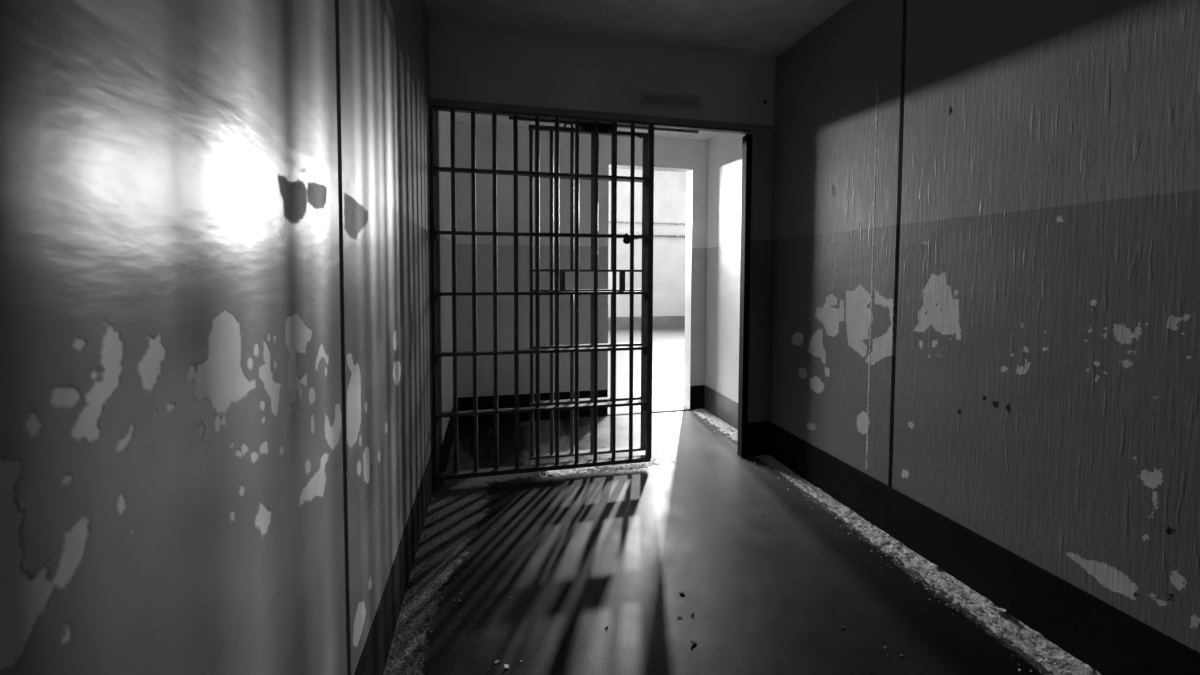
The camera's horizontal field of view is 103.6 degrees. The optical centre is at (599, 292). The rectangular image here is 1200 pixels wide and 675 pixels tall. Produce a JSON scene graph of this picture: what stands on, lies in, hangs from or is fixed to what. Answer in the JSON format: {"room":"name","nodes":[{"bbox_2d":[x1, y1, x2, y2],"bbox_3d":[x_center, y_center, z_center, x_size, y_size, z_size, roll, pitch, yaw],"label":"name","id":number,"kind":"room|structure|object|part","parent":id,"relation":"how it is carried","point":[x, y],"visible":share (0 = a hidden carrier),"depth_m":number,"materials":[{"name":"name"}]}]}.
{"room":"prison interior","nodes":[
{"label":"prison interior","id":0,"kind":"room"},
{"bbox_2d":[0,0,452,674],"bbox_3d":[-0.627,-0.136,1.140,0.141,2.570,5.110,0,2,-13],"label":"wall","id":1,"kind":"structure","parent":0,"point":[217,435],"depth_m":0.57,"materials":[{"name":"paint"}]},
{"bbox_2d":[354,448,433,674],"bbox_3d":[-0.481,1.055,0.663,0.007,0.232,4.016,0,2,-13],"label":"baseboard","id":2,"kind":"structure","parent":1,"relation":"attached to","point":[374,656],"depth_m":1.60,"materials":[{"name":"black paint"}]},
{"bbox_2d":[441,408,453,482],"bbox_3d":[-1.013,0.952,3.186,0.009,0.220,1.044,0,2,-13],"label":"baseboard","id":3,"kind":"structure","parent":1,"relation":"attached to","point":[446,445],"depth_m":2.92,"materials":[{"name":"black paint"}]},
{"bbox_2d":[455,122,707,408],"bbox_3d":[-0.114,-0.140,3.946,2.304,2.345,0.130,0,2,-13],"label":"wall","id":4,"kind":"structure","parent":0,"point":[690,156],"depth_m":3.79,"materials":[{"name":"paint"}]},
{"bbox_2d":[458,385,703,424],"bbox_3d":[-0.103,0.924,3.927,2.104,0.220,0.009,0,2,-13],"label":"baseboard","id":5,"kind":"structure","parent":4,"relation":"attached to","point":[696,392],"depth_m":3.81,"materials":[{"name":"black paint"}]},
{"bbox_2d":[608,409,689,415],"bbox_3d":[0.425,1.030,4.058,0.741,0.011,0.034,0,2,-13],"label":"trim","id":6,"kind":"structure","parent":4,"relation":"attached to","point":[676,409],"depth_m":4.07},
{"bbox_2d":[455,112,719,139],"bbox_3d":[0.002,-1.340,3.400,2.304,0.100,1.144,0,2,-13],"label":"ceiling","id":7,"kind":"structure","parent":0,"point":[459,117],"depth_m":3.65,"materials":[{"name":"paint"}]},
{"bbox_2d":[509,116,698,133],"bbox_3d":[0.048,-1.149,2.912,1.200,0.244,0.023,0,2,-13],"label":"door track","id":8,"kind":"object","parent":7,"relation":"attached to","point":[510,117],"visible":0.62,"depth_m":2.94,"materials":[{"name":"metal"}]},
{"bbox_2d":[528,122,647,459],"bbox_3d":[-0.043,-0.021,2.887,0.773,2.047,0.070,0,2,-13],"label":"door","id":9,"kind":"structure","parent":8,"relation":"hanging from","point":[584,127],"depth_m":2.86,"materials":[{"name":"black paint"}]},
{"bbox_3d":[-0.057,-0.350,2.875,0.741,0.016,0.052,0,2,-13],"label":"rail","id":10,"kind":"part","parent":9,"relation":"part of","materials":[{"name":"black metal"}]},
{"bbox_3d":[-0.056,-0.696,2.860,0.741,0.016,0.052,0,2,-13],"label":"rail","id":11,"kind":"part","parent":9,"relation":"part of","materials":[{"name":"black metal"}]},
{"bbox_3d":[-0.062,0.991,2.932,0.741,0.016,0.052,0,2,-13],"label":"rail","id":12,"kind":"part","parent":9,"relation":"part of","materials":[{"name":"black metal"}]},
{"bbox_3d":[-0.059,0.326,2.904,0.741,0.016,0.052,0,2,-13],"label":"rail","id":13,"kind":"part","parent":9,"relation":"part of","materials":[{"name":"black metal"}]},
{"bbox_3d":[-0.056,-0.973,2.848,0.743,0.022,0.036,0,2,-13],"label":"rail","id":14,"kind":"part","parent":9,"relation":"part of","materials":[{"name":"black metal"}]},
{"bbox_3d":[-0.058,-0.136,2.884,0.741,0.014,0.044,0,2,-13],"label":"slot rail","id":15,"kind":"part","parent":9,"relation":"part of","materials":[{"name":"black metal"}]},
{"bbox_3d":[-0.061,0.666,2.918,0.741,0.016,0.052,0,2,-13],"label":"rail","id":16,"kind":"part","parent":9,"relation":"part of","materials":[{"name":"black metal"}]},
{"bbox_3d":[-0.058,-0.012,2.889,0.741,0.016,0.052,0,2,-13],"label":"rail","id":17,"kind":"part","parent":9,"relation":"part of","materials":[{"name":"black metal"}]},
{"bbox_2d":[429,18,774,422],"bbox_3d":[0.137,-0.206,2.867,2.198,2.570,0.050,0,2,-13],"label":"wall","id":18,"kind":"structure","parent":0,"point":[474,62],"depth_m":2.81,"materials":[{"name":"paint"}]},
{"bbox_2d":[430,108,653,483],"bbox_3d":[-0.304,0.029,2.750,1.279,2.067,0.054,0,2,-13],"label":"gate","id":19,"kind":"object","parent":18,"relation":"attached to","point":[648,181],"visible":1,"depth_m":2.72,"materials":[{"name":"black metal"}]},
{"bbox_3d":[-0.303,-0.681,2.720,1.265,0.017,0.052,0,2,-13],"label":"rail","id":20,"kind":"part","parent":19,"relation":"part of","materials":[{"name":"black metal"}]},
{"bbox_3d":[-0.308,0.681,2.778,1.265,0.017,0.052,0,2,-13],"label":"rail","id":21,"kind":"part","parent":19,"relation":"part of","materials":[{"name":"black metal"}]},
{"bbox_3d":[-0.306,0.341,2.764,1.265,0.017,0.052,0,2,-13],"label":"rail","id":22,"kind":"part","parent":19,"relation":"part of","materials":[{"name":"black metal"}]},
{"bbox_3d":[-0.305,0.003,2.749,1.265,0.017,0.052,0,2,-13],"label":"rail","id":23,"kind":"part","parent":19,"relation":"part of","materials":[{"name":"black metal"}]},
{"bbox_3d":[-0.304,-0.335,2.735,1.265,0.017,0.052,0,2,-13],"label":"rail","id":24,"kind":"part","parent":19,"relation":"part of","materials":[{"name":"black metal"}]},
{"bbox_3d":[-0.309,1.032,2.793,1.265,0.026,0.052,0,2,-13],"label":"rail","id":25,"kind":"part","parent":19,"relation":"part of","materials":[{"name":"black metal"}]},
{"bbox_2d":[623,233,630,243],"bbox_3d":[0.160,-0.322,2.806,0.050,0.064,0.024,0,2,-13],"label":"padlock","id":26,"kind":"object","parent":19,"relation":"hanging from","point":[626,240],"visible":1,"depth_m":2.80,"materials":[{"name":"metal"}]},
{"bbox_2d":[430,98,773,133],"bbox_3d":[0.092,-1.039,2.817,2.090,0.048,0.058,0,2,-13],"label":"trim","id":27,"kind":"structure","parent":18,"relation":"attached to","point":[433,101],"depth_m":2.76,"materials":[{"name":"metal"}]},
{"bbox_2d":[737,134,751,457],"bbox_3d":[0.933,0.035,3.052,0.036,2.077,0.072,0,2,-13],"label":"door frame jamb","id":28,"kind":"structure","parent":18,"relation":"attached to","point":[747,139],"depth_m":3.03,"materials":[{"name":"black paint"}]},
{"bbox_2d":[747,421,767,456],"bbox_3d":[1.028,0.960,3.096,0.161,0.226,0.010,0,2,-13],"label":"baseboard","id":29,"kind":"structure","parent":18,"relation":"attached to","point":[757,432],"depth_m":3.09,"materials":[{"name":"black paint"}]},
{"bbox_2d":[424,0,851,57],"bbox_3d":[0.553,-1.452,0.780,2.298,0.100,4.196,0,2,-13],"label":"ceiling","id":30,"kind":"structure","parent":0,"point":[762,28],"depth_m":2.54,"materials":[{"name":"paint"}]},
{"bbox_2d":[608,168,686,316],"bbox_3d":[-0.181,-1.716,9.760,14.000,5.000,0.100,0,2,-13],"label":"wall","id":31,"kind":"structure","parent":0,"point":[669,252],"depth_m":10.06,"materials":[{"name":"paint"}]},
{"bbox_2d":[608,316,684,329],"bbox_3d":[-0.177,0.649,9.809,14.000,0.271,0.014,0,2,-13],"label":"baseboard","id":32,"kind":"structure","parent":31,"relation":"attached to","point":[659,322],"depth_m":10.12,"materials":[{"name":"grey paint"}]},
{"bbox_2d":[608,232,685,236],"bbox_3d":[-0.163,-1.220,9.695,14.000,0.070,0.087,0,2,-13],"label":"pipe","id":33,"kind":"object","parent":31,"relation":"attached to","point":[654,234],"visible":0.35,"depth_m":9.99,"materials":[{"name":"metal"}]},
{"bbox_2d":[608,221,685,224],"bbox_3d":[-0.164,-1.472,9.690,14.000,0.046,0.075,0,2,-13],"label":"pipe","id":34,"kind":"object","parent":31,"relation":"attached to","point":[676,223],"visible":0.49,"depth_m":9.99,"materials":[{"name":"metal"}]},
{"bbox_2d":[383,328,1053,674],"bbox_3d":[1.017,1.061,4.574,14.000,0.100,10.970,0,2,-13],"label":"floor","id":35,"kind":"structure","parent":0,"point":[772,593],"depth_m":1.87,"materials":[{"name":"paint"}]},
{"bbox_2d":[386,502,519,674],"bbox_3d":[-0.516,1.115,1.906,0.472,0.006,1.153,0,2,-13],"label":"debris","id":36,"kind":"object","parent":35,"relation":"on","point":[390,670],"depth_m":1.78,"materials":[{"name":"paint"}]},
{"bbox_2d":[461,426,599,468],"bbox_3d":[-0.461,1.054,3.291,0.954,0.010,0.676,0,2,-13],"label":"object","id":37,"kind":"structure","parent":35,"relation":"on","point":[574,426],"depth_m":3.29,"materials":[{"name":"grey"}]},
{"bbox_2d":[539,455,676,478],"bbox_3d":[0.054,1.074,2.878,0.874,0.019,0.286,0,2,-13],"label":"plaster dust","id":38,"kind":"object","parent":35,"relation":"on","point":[607,468],"visible":0.56,"depth_m":2.88,"materials":[{"name":"paint"}]},
{"bbox_2d":[693,409,737,440],"bbox_3d":[0.912,1.045,3.651,0.234,0.017,0.980,0,2,-13],"label":"plaster dust","id":39,"kind":"object","parent":35,"relation":"on","point":[703,413],"visible":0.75,"depth_m":3.76,"materials":[{"name":"paint"}]},
{"bbox_2d":[748,454,1100,674],"bbox_3d":[1.167,1.104,2.239,0.265,0.020,1.850,0,2,-13],"label":"plaster dust","id":40,"kind":"object","parent":35,"relation":"on","point":[1049,655],"visible":0.98,"depth_m":1.76,"materials":[{"name":"paint"}]},
{"bbox_2d":[989,606,1006,612],"bbox_3d":[1.408,1.117,1.667,0.043,0.017,0.042,-1,3,-34],"label":"flake","id":41,"kind":"object","parent":40,"relation":"on","point":[998,609],"visible":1,"depth_m":1.66,"materials":[{"name":"white paint"}]},
{"bbox_2d":[705,132,744,402],"bbox_3d":[1.087,-0.123,3.633,0.100,2.345,1.014,0,2,-13],"label":"wall","id":42,"kind":"structure","parent":0,"point":[724,171],"depth_m":3.80,"materials":[{"name":"paint"}]},
{"bbox_2d":[704,385,737,429],"bbox_3d":[1.034,0.942,3.667,0.009,0.214,1.014,0,2,-13],"label":"baseboard","id":43,"kind":"structure","parent":42,"relation":"attached to","point":[719,405],"depth_m":3.84,"materials":[{"name":"grey paint"}]},
{"bbox_2d":[769,0,1199,652],"bbox_3d":[1.612,-0.126,1.104,0.101,2.570,4.046,0,2,-13],"label":"wall","id":44,"kind":"structure","parent":0,"point":[985,270],"depth_m":1.66,"materials":[{"name":"paint"}]},
{"bbox_2d":[768,421,1199,674],"bbox_3d":[1.559,1.045,1.145,0.012,0.226,4.050,0,2,-13],"label":"baseboard","id":45,"kind":"structure","parent":44,"relation":"attached to","point":[1100,635],"depth_m":1.68,"materials":[{"name":"black paint"}]}
]}

